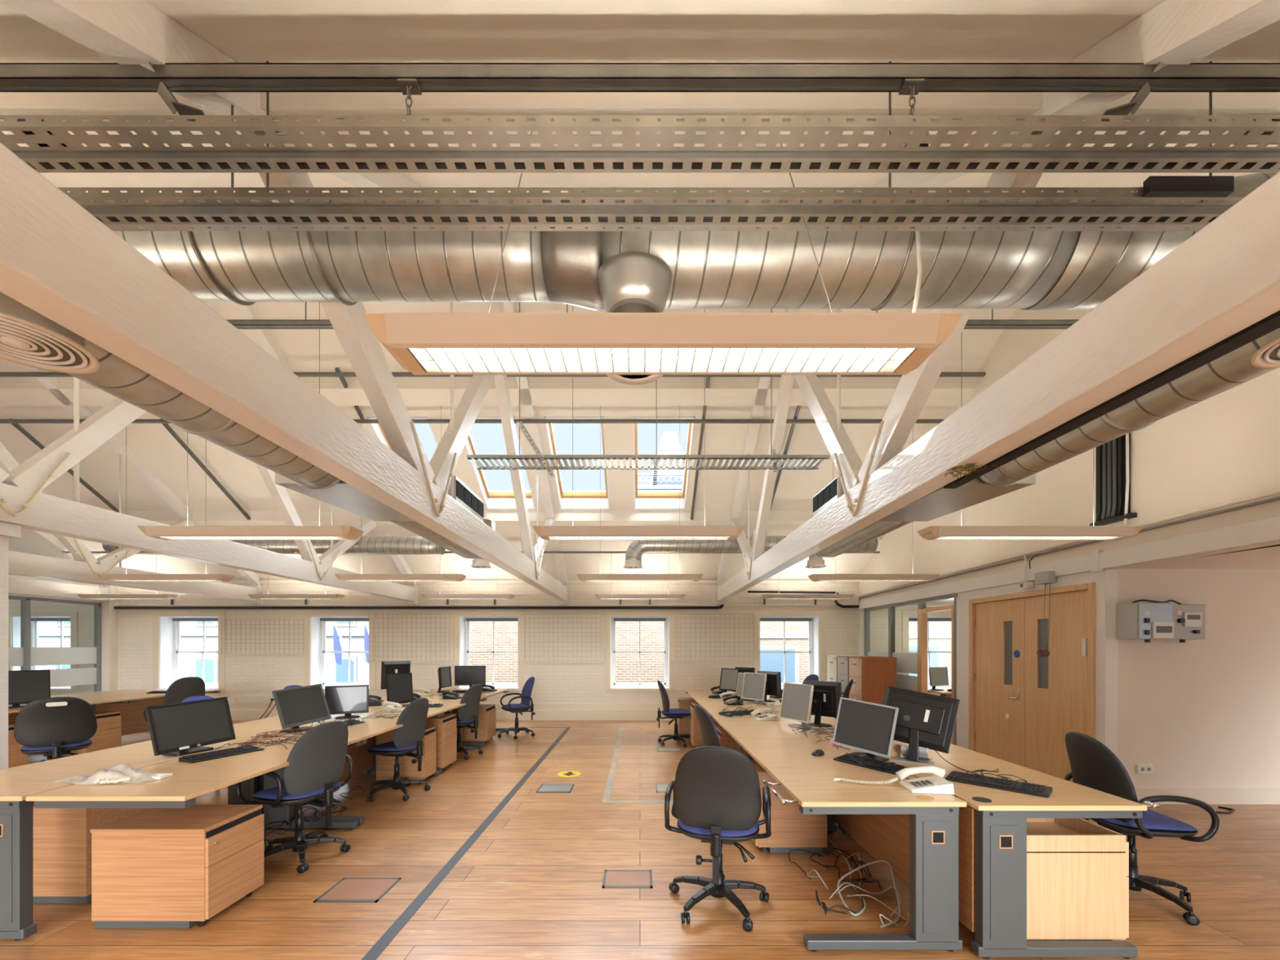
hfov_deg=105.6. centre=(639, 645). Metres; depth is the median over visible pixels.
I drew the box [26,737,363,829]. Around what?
desk
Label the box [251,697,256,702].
outlet
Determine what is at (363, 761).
desk
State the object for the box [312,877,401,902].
floor hatch
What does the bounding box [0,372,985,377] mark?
channel
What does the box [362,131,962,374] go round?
ceiling light
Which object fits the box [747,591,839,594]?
cable bundle
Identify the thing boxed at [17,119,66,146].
junction box
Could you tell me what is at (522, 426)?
bracket
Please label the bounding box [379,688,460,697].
desk
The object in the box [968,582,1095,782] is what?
door
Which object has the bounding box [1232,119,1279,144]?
channel
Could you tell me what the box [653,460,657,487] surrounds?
bracket
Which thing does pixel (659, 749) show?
box
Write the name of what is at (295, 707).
monitor
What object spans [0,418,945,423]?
channel
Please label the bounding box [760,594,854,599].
ceiling light
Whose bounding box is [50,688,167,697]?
desk
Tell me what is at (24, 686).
monitor
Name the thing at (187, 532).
ceiling light
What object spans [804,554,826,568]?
air diffuser
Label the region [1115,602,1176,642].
box
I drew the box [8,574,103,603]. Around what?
wall
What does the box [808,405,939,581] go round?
ceiling light
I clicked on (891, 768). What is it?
keyboard
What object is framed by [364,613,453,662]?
mesh panel
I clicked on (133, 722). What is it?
desk
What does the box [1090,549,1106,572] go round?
box
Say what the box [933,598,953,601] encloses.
ceiling
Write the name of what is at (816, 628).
window
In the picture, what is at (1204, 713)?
wall
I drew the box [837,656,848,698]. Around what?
filing cabinet
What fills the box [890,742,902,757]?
wooden block
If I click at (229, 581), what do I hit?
trim
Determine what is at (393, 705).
telephone
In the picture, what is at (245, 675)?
wall
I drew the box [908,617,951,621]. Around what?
roller blind
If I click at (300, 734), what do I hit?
cable tangle
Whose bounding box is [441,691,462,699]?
telephone
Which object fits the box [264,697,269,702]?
outlet
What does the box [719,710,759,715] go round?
keyboard
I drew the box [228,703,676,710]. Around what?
trim
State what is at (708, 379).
rafter
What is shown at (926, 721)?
monitor
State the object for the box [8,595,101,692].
glass wall
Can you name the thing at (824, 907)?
cable tangle
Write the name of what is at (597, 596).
ceiling light
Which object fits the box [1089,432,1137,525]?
cable riser
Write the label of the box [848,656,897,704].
filing cabinet
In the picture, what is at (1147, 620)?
switch
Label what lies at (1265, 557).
ceiling
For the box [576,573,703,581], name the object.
ceiling light
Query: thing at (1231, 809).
cable
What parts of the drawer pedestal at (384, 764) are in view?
plate, drawer, drawer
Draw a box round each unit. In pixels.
[447,475,484,521]
[813,477,844,516]
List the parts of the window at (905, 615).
sash, sash, frame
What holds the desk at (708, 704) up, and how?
on the floor
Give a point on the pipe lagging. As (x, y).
(1270, 323)
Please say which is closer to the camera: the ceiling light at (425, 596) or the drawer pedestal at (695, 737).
the drawer pedestal at (695, 737)
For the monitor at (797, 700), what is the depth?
4.59 m
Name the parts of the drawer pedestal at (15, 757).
drawer, drawer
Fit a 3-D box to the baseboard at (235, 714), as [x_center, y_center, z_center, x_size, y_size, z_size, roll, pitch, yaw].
[-3.200,1.435,9.945,15.400,0.190,0.110,0,0,0]
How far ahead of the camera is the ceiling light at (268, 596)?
9.26 m
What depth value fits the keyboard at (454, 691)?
7.96 m
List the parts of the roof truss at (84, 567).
hanging rod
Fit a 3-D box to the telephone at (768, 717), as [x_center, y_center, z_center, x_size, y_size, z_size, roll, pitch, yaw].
[1.295,0.719,5.059,0.250,0.113,0.179,0,0,-9]
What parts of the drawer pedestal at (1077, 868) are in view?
plate, drawer, drawer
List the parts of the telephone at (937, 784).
coiled cord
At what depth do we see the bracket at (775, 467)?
4.38 m
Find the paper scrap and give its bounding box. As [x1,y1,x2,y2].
[828,737,839,746]
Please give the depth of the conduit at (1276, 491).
4.23 m
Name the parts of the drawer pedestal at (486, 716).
drawer, drawer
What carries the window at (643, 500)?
attached to the ceiling at (153, 444)
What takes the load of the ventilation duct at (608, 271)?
attached to the roof truss at (58, 260)
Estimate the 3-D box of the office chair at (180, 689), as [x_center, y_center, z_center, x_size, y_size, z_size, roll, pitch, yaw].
[-6.662,0.989,7.005,0.632,1.080,0.628,0,0,19]
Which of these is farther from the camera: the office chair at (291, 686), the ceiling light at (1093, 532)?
the office chair at (291, 686)
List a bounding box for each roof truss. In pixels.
[0,0,568,604]
[0,302,417,604]
[0,364,262,604]
[8,530,116,602]
[715,0,1279,604]
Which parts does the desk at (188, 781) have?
arm, leg, leg, arm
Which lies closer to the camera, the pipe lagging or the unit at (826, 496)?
the pipe lagging
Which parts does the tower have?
cornice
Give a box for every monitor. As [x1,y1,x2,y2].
[8,669,50,708]
[144,697,235,755]
[271,684,331,733]
[324,684,368,718]
[380,660,410,703]
[386,672,413,706]
[436,666,452,692]
[454,665,485,687]
[719,667,739,692]
[735,666,755,672]
[735,672,753,701]
[742,672,766,703]
[757,671,781,702]
[779,682,813,728]
[803,680,841,727]
[831,697,898,761]
[882,685,959,765]
[928,666,948,690]
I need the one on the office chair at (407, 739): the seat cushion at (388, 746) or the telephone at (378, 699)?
the seat cushion at (388, 746)
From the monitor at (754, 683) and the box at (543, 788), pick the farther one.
the monitor at (754, 683)
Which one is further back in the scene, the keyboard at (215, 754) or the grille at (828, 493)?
the grille at (828, 493)
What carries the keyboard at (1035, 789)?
on the desk at (993, 824)
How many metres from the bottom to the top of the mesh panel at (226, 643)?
0.742 m
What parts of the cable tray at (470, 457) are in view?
threaded rod, threaded rod, threaded rod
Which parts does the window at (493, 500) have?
frame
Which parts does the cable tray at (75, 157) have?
chain, chain, camera bracket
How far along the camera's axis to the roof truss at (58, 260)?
1.74 m
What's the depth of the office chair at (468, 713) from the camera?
6.63 m
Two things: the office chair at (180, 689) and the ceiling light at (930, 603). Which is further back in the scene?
the ceiling light at (930, 603)
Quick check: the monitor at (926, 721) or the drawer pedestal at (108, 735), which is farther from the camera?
the drawer pedestal at (108, 735)
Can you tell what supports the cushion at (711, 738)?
on the office chair at (710, 737)
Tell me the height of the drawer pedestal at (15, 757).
0.580 m
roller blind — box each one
[31,617,70,621]
[172,617,217,621]
[320,617,368,621]
[466,617,518,621]
[613,617,666,621]
[760,617,812,621]
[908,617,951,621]
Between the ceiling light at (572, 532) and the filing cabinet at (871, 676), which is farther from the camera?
the filing cabinet at (871, 676)
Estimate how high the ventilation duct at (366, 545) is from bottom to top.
0.516 m
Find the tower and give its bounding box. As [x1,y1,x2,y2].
[637,431,684,490]
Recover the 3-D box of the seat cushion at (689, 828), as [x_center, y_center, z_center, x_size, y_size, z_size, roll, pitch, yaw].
[0.462,1.036,2.880,0.470,0.056,0.450,0,0,11]
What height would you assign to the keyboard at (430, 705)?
0.032 m
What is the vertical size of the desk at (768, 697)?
0.755 m
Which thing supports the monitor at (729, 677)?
on the desk at (695, 694)
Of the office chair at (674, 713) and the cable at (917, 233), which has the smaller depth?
the cable at (917, 233)
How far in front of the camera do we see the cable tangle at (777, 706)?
6.00 m
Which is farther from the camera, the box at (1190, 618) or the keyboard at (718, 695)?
the keyboard at (718, 695)
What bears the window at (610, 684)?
in the wall at (245, 675)
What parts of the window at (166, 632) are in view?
sill, sash, frame, sash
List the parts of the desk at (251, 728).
leg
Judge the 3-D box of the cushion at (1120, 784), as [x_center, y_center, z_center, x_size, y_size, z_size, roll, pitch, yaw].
[2.778,0.795,2.980,0.148,0.500,0.477,0,0,9]
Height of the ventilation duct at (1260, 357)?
0.540 m
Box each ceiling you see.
[0,0,1279,192]
[0,302,1015,579]
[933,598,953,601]
[1106,540,1279,568]
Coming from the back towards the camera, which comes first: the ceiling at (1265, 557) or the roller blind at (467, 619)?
the roller blind at (467, 619)
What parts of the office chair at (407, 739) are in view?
leg, leg, leg, leg, knob, height post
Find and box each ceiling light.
[77,553,177,599]
[95,439,234,581]
[137,302,364,540]
[248,574,344,599]
[334,405,466,581]
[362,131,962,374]
[421,594,514,599]
[532,305,745,540]
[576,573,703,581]
[595,594,684,599]
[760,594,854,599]
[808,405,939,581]
[901,601,953,606]
[917,448,1143,540]
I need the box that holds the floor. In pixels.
[0,720,1279,959]
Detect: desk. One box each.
[0,737,263,940]
[8,698,129,723]
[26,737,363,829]
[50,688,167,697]
[79,688,221,746]
[232,711,370,813]
[268,711,442,825]
[368,696,430,773]
[374,696,485,773]
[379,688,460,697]
[434,688,508,745]
[685,688,742,746]
[695,698,777,715]
[708,711,831,746]
[737,738,966,951]
[755,699,781,712]
[766,694,782,699]
[800,715,893,830]
[842,740,1146,959]
[927,688,951,696]
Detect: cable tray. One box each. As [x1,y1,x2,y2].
[0,78,1279,173]
[57,61,1257,231]
[466,302,830,469]
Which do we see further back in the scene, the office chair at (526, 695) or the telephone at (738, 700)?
the office chair at (526, 695)
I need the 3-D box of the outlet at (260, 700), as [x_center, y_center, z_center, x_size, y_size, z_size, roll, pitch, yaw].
[-7.760,1.125,9.937,0.100,0.090,0.006,0,0,0]
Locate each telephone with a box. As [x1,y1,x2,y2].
[368,694,383,702]
[382,701,404,711]
[413,693,422,700]
[415,688,435,695]
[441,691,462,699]
[480,684,497,691]
[710,686,727,693]
[719,691,737,700]
[722,695,743,705]
[750,707,777,720]
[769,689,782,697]
[831,765,954,794]
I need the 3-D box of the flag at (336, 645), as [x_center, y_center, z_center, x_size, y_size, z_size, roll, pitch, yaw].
[-12.738,-0.080,21.150,0.376,1.819,1.446,0,0,0]
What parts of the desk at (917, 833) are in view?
leg, leg, modesty panel, arm, leg, leg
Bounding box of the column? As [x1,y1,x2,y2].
[0,521,21,769]
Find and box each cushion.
[21,738,91,750]
[181,695,213,702]
[253,781,340,799]
[367,741,422,751]
[455,716,474,722]
[502,703,529,709]
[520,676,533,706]
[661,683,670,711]
[662,708,690,714]
[677,817,759,836]
[703,709,720,746]
[1097,808,1197,831]
[1107,747,1137,800]
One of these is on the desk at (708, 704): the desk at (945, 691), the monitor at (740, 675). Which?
the monitor at (740, 675)
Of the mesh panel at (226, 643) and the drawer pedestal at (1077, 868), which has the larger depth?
the mesh panel at (226, 643)
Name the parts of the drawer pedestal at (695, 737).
drawer, drawer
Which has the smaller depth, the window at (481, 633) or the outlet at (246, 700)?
the outlet at (246, 700)
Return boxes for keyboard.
[146,690,166,693]
[178,745,263,763]
[312,719,364,727]
[368,702,382,706]
[404,703,443,707]
[451,689,466,693]
[708,694,731,698]
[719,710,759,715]
[833,753,908,774]
[945,770,1052,797]
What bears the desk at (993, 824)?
on the floor
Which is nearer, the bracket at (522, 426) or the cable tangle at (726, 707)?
the bracket at (522, 426)
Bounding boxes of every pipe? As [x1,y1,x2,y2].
[113,598,816,608]
[833,600,858,608]
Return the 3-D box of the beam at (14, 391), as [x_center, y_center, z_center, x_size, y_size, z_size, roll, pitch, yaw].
[-5.250,-3.456,6.600,19.500,0.308,0.200,0,0,0]
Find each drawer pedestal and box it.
[8,723,27,768]
[33,800,151,903]
[46,711,121,759]
[89,804,263,928]
[376,726,435,782]
[425,713,456,768]
[452,704,496,741]
[676,697,695,736]
[689,702,719,746]
[715,725,753,759]
[750,759,826,853]
[1026,817,1128,940]
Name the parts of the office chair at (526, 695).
leg, armrest, armrest, leg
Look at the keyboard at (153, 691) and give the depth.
7.83 m
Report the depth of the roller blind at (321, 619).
10.20 m
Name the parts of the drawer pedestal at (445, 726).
drawer, drawer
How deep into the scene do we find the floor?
3.09 m
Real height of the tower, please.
34.000 m
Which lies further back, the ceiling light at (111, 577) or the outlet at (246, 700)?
the outlet at (246, 700)
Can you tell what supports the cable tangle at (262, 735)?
on the desk at (188, 781)
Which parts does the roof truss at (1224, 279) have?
hanging rod, king post, hanging rod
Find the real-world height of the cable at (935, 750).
0.129 m
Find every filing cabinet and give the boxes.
[826,655,868,681]
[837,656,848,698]
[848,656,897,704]
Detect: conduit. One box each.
[671,613,758,662]
[857,488,1279,604]
[857,496,1279,605]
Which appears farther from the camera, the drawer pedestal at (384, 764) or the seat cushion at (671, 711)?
the seat cushion at (671, 711)
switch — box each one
[1145,617,1150,622]
[1145,630,1150,635]
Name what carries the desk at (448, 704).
on the floor
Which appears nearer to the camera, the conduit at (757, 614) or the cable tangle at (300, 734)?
the cable tangle at (300, 734)
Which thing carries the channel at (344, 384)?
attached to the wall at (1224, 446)
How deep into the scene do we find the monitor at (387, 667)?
6.48 m
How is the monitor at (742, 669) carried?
on the desk at (768, 697)
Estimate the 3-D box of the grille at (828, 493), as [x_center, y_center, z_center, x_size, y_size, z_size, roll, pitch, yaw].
[1.710,-1.380,4.500,0.012,0.140,0.582,0,0,0]
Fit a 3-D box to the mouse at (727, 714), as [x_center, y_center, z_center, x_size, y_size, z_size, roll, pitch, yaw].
[0.970,0.756,5.300,0.064,0.034,0.110,0,0,-23]
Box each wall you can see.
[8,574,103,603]
[8,579,951,703]
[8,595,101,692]
[858,308,1279,757]
[863,593,957,745]
[1115,568,1279,787]
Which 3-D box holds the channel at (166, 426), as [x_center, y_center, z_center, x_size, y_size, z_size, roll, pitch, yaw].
[-6.800,-2.660,7.750,0.041,1.122,1.722,0,0,0]
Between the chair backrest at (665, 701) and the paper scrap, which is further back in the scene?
the chair backrest at (665, 701)
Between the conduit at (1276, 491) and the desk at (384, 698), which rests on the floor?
the desk at (384, 698)
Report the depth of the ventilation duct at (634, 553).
7.98 m
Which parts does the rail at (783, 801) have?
knob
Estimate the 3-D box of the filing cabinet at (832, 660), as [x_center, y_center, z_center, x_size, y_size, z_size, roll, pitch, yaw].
[3.974,0.855,9.330,0.612,1.310,0.466,0,0,0]
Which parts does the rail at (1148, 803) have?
knob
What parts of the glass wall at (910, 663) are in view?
door frame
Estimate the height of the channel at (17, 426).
1.026 m
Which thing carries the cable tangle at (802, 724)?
on the desk at (829, 720)
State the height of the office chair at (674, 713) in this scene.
0.984 m
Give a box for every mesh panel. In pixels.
[216,619,307,655]
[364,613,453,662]
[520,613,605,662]
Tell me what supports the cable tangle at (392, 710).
on the desk at (363, 761)
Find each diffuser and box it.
[0,292,99,373]
[470,559,491,568]
[622,559,643,568]
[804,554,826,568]
[1251,327,1279,368]
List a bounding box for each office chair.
[13,697,97,761]
[143,676,204,722]
[235,720,354,873]
[284,684,301,688]
[367,697,431,801]
[455,684,483,759]
[497,676,535,739]
[656,680,690,747]
[664,746,771,932]
[694,704,751,759]
[802,674,818,684]
[842,679,853,697]
[1063,731,1219,925]
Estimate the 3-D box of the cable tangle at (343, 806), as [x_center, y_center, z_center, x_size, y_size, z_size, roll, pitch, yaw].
[-2.902,1.460,4.263,0.434,0.139,1.570,0,0,0]
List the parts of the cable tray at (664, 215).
threaded rod, threaded rod, threaded rod, threaded rod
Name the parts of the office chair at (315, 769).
armrest, leg, leg, leg, leg, knob, leg, height post, armrest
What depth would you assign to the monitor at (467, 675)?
8.17 m
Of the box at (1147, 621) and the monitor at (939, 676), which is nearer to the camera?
the box at (1147, 621)
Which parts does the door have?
vision panel, lock plate, vision panel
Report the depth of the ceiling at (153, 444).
7.68 m
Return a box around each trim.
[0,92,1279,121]
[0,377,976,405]
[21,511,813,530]
[64,580,859,583]
[101,602,117,691]
[116,604,836,605]
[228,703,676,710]
[857,515,1279,608]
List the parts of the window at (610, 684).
sill, frame, sash, sash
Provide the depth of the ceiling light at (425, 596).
9.26 m
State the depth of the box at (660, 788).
5.19 m
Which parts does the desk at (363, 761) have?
leg, modesty panel, arm, leg, arm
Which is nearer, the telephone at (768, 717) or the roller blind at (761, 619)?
the telephone at (768, 717)
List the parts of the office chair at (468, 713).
leg, leg, height post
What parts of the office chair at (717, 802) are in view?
armrest, leg, leg, knob, height post, leg, lever, lever, leg, armrest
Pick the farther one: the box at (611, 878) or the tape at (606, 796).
the tape at (606, 796)
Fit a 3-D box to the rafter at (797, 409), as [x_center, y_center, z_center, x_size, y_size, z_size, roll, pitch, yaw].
[2.200,-2.750,7.610,0.041,1.634,2.522,0,0,0]
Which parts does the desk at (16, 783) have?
leg, leg, arm, leg, leg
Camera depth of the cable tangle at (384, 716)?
5.23 m
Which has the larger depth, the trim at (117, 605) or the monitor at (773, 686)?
the trim at (117, 605)
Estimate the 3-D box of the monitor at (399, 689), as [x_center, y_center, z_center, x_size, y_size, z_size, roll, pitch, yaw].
[-3.069,0.565,6.164,0.189,0.420,0.320,0,0,37]
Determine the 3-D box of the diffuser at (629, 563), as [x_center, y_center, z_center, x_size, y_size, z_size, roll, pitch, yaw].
[-0.110,-1.347,8.100,0.340,0.116,0.340,0,0,0]
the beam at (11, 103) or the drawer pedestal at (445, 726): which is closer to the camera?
the beam at (11, 103)
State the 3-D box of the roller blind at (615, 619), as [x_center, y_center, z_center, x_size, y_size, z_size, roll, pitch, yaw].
[-0.005,-0.537,10.235,1.090,0.055,0.070,0,0,0]
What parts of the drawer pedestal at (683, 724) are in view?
drawer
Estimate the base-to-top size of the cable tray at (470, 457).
2.190 m
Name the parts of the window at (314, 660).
frame, sash, sash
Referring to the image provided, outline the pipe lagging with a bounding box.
[943,310,1279,488]
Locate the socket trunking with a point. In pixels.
(238, 700)
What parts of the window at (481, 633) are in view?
pane, pane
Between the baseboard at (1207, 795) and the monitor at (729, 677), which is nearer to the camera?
the baseboard at (1207, 795)
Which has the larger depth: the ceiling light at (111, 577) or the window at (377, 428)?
the window at (377, 428)
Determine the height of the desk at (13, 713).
0.755 m
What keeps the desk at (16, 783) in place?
on the floor
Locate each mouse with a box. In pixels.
[724,712,733,716]
[811,749,824,755]
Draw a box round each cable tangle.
[214,729,306,749]
[240,727,310,745]
[263,785,364,847]
[310,714,362,728]
[363,711,400,719]
[374,706,406,712]
[721,706,760,716]
[742,701,781,715]
[788,848,881,914]
[791,728,833,742]
[797,724,849,749]
[806,853,909,928]
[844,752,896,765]
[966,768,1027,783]
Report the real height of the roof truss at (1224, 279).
3.545 m
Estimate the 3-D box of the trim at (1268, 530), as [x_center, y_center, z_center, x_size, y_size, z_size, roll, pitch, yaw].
[4.487,-0.820,4.650,0.045,0.160,10.700,0,0,0]
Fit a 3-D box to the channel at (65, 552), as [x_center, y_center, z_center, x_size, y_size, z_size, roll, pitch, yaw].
[-3.160,-1.740,9.100,15.280,0.030,0.030,0,0,0]
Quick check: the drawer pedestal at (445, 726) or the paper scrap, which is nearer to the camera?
the paper scrap
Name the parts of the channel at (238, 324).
threaded rod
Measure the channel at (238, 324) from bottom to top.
0.802 m
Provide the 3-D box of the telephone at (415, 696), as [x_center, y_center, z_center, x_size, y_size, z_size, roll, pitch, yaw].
[-3.195,0.719,6.899,0.250,0.113,0.179,0,0,9]
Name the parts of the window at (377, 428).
frame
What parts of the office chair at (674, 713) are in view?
leg, leg, leg, leg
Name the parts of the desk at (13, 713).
modesty panel, arm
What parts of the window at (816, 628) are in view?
sash, frame, sash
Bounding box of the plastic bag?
[50,762,172,784]
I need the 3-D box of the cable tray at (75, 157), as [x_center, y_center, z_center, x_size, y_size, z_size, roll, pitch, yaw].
[0.250,-1.700,1.600,5.900,0.170,0.160,0,0,0]
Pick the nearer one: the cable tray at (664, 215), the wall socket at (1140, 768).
the cable tray at (664, 215)
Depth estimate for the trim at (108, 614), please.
9.84 m
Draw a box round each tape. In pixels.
[360,727,570,959]
[601,727,673,802]
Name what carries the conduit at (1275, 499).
attached to the wall at (1224, 446)
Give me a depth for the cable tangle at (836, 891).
2.89 m
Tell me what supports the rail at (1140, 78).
attached to the roof truss at (1224, 279)
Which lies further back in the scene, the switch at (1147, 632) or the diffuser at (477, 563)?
the diffuser at (477, 563)
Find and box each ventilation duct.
[0,292,495,558]
[75,173,1276,385]
[102,536,491,568]
[622,536,878,568]
[814,327,1279,557]
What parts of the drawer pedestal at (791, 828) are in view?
drawer, plate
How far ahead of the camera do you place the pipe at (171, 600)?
9.90 m
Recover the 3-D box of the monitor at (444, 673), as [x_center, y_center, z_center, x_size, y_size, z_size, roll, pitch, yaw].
[-3.284,0.567,8.101,0.189,0.415,0.380,0,0,3]
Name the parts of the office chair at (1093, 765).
armrest, leg, lever, leg, leg, armrest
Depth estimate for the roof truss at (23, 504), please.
4.36 m
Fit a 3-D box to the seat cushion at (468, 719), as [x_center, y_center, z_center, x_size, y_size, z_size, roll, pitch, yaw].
[-2.510,1.036,6.722,0.450,0.056,0.470,0,0,14]
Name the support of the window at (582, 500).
attached to the ceiling at (153, 444)
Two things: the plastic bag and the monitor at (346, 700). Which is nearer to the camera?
the plastic bag
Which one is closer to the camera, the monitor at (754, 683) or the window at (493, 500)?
the monitor at (754, 683)
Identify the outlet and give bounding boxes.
[238,697,244,702]
[244,697,250,702]
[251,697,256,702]
[257,697,262,702]
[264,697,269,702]
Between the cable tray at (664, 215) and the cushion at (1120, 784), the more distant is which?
the cushion at (1120, 784)
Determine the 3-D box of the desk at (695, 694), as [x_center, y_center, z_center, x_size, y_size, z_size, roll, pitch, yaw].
[1.208,1.153,7.785,0.815,0.755,1.526,0,0,0]
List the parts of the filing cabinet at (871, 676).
drawer, drawer, drawer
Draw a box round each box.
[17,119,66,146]
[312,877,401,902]
[536,784,573,792]
[601,870,653,888]
[655,783,673,792]
[657,747,681,751]
[1020,548,1057,589]
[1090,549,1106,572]
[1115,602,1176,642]
[1176,604,1205,642]
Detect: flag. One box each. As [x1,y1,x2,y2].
[332,622,353,665]
[363,622,368,663]
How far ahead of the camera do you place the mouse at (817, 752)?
3.41 m
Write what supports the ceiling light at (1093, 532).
hanging from the ceiling at (245, 31)
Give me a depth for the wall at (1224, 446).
4.72 m
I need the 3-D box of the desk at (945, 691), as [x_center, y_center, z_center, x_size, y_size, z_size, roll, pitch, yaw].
[5.775,1.153,8.325,1.650,0.755,0.746,0,0,0]
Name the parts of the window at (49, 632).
pane, pane, cornice, pane, pane, pane, pane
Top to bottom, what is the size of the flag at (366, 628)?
1.819 m
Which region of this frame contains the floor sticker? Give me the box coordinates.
[557,770,581,777]
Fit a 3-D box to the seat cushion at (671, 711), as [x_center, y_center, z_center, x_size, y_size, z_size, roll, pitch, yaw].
[0.570,1.036,7.551,0.450,0.056,0.470,0,0,-6]
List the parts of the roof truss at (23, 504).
hanging rod, king post, hanging rod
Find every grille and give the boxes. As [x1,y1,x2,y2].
[456,480,484,517]
[813,478,836,512]
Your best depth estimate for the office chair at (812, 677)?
8.95 m
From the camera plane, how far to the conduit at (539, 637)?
9.96 m
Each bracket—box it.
[516,421,555,477]
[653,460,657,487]
[772,448,777,473]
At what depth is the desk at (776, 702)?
6.40 m
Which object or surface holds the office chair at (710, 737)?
on the floor
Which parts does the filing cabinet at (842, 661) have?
drawer, drawer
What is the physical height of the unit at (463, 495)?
0.310 m
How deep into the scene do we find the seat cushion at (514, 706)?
8.09 m
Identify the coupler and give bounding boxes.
[1142,176,1234,197]
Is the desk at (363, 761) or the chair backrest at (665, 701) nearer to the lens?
the desk at (363, 761)
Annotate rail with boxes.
[0,62,1279,121]
[762,779,798,804]
[1142,800,1158,808]
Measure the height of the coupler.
0.055 m
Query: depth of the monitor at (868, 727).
3.29 m
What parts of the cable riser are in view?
foot plate, plate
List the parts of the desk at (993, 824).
modesty panel, leg, leg, arm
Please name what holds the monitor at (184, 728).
on the desk at (16, 783)
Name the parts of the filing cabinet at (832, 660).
drawer, drawer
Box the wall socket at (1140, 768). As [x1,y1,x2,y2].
[1136,764,1153,773]
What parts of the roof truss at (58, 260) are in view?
hanging rod, king post, hanging rod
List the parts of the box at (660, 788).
lid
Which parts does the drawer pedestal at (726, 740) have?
drawer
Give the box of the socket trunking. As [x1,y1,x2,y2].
[234,695,275,719]
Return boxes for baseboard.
[230,710,675,719]
[1134,787,1279,804]
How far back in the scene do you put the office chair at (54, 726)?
4.88 m
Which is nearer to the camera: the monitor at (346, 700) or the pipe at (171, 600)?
the monitor at (346, 700)
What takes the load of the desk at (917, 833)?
on the floor
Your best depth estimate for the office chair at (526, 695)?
8.16 m
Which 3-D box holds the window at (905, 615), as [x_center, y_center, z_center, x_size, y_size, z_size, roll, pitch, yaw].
[6.130,0.119,10.165,1.480,1.608,0.410,0,0,0]
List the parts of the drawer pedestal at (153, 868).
plate, drawer, drawer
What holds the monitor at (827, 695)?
on the desk at (829, 720)
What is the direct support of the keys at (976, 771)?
on the keyboard at (1035, 789)
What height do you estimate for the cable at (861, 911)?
0.206 m
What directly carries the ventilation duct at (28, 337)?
attached to the roof truss at (58, 260)
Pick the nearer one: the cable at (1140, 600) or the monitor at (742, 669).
the cable at (1140, 600)
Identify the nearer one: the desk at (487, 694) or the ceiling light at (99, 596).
the desk at (487, 694)
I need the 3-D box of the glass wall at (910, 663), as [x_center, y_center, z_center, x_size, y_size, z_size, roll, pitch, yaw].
[4.745,0.399,8.325,0.509,2.262,2.870,0,0,0]
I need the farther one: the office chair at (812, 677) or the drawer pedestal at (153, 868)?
the office chair at (812, 677)
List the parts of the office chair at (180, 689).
armrest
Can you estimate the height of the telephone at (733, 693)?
0.113 m
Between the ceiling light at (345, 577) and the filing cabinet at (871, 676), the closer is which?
the ceiling light at (345, 577)
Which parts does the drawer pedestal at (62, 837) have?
plate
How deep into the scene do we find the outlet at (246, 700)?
9.93 m
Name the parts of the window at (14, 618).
sash, sash, frame, sill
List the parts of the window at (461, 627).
sash, sill, frame, sash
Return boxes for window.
[8,612,78,690]
[37,621,368,682]
[152,612,225,689]
[303,612,376,690]
[367,416,438,450]
[452,612,524,690]
[464,416,536,509]
[469,621,951,682]
[543,416,609,509]
[604,612,675,690]
[632,416,694,509]
[753,612,825,689]
[902,612,951,688]
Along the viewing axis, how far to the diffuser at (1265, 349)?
1.53 m
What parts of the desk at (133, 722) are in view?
leg, modesty panel, arm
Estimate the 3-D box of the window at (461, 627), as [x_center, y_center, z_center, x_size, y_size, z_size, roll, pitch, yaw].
[-3.110,0.119,10.165,1.480,1.608,0.410,0,0,0]
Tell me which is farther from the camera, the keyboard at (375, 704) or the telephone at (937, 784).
the keyboard at (375, 704)
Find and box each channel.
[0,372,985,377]
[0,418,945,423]
[11,423,122,513]
[62,551,879,553]
[162,423,250,519]
[226,302,1078,328]
[334,367,364,418]
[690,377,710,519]
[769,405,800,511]
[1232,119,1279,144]
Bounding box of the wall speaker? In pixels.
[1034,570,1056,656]
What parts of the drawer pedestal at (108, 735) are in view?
plate, drawer, drawer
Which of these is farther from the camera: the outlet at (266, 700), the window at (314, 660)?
the window at (314, 660)
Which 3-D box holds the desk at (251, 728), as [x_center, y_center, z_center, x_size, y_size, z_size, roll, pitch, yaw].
[-3.578,1.153,4.920,0.815,0.755,1.636,0,0,0]
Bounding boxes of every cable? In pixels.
[826,836,901,928]
[911,231,922,312]
[934,750,978,774]
[1131,599,1181,604]
[1215,806,1235,813]

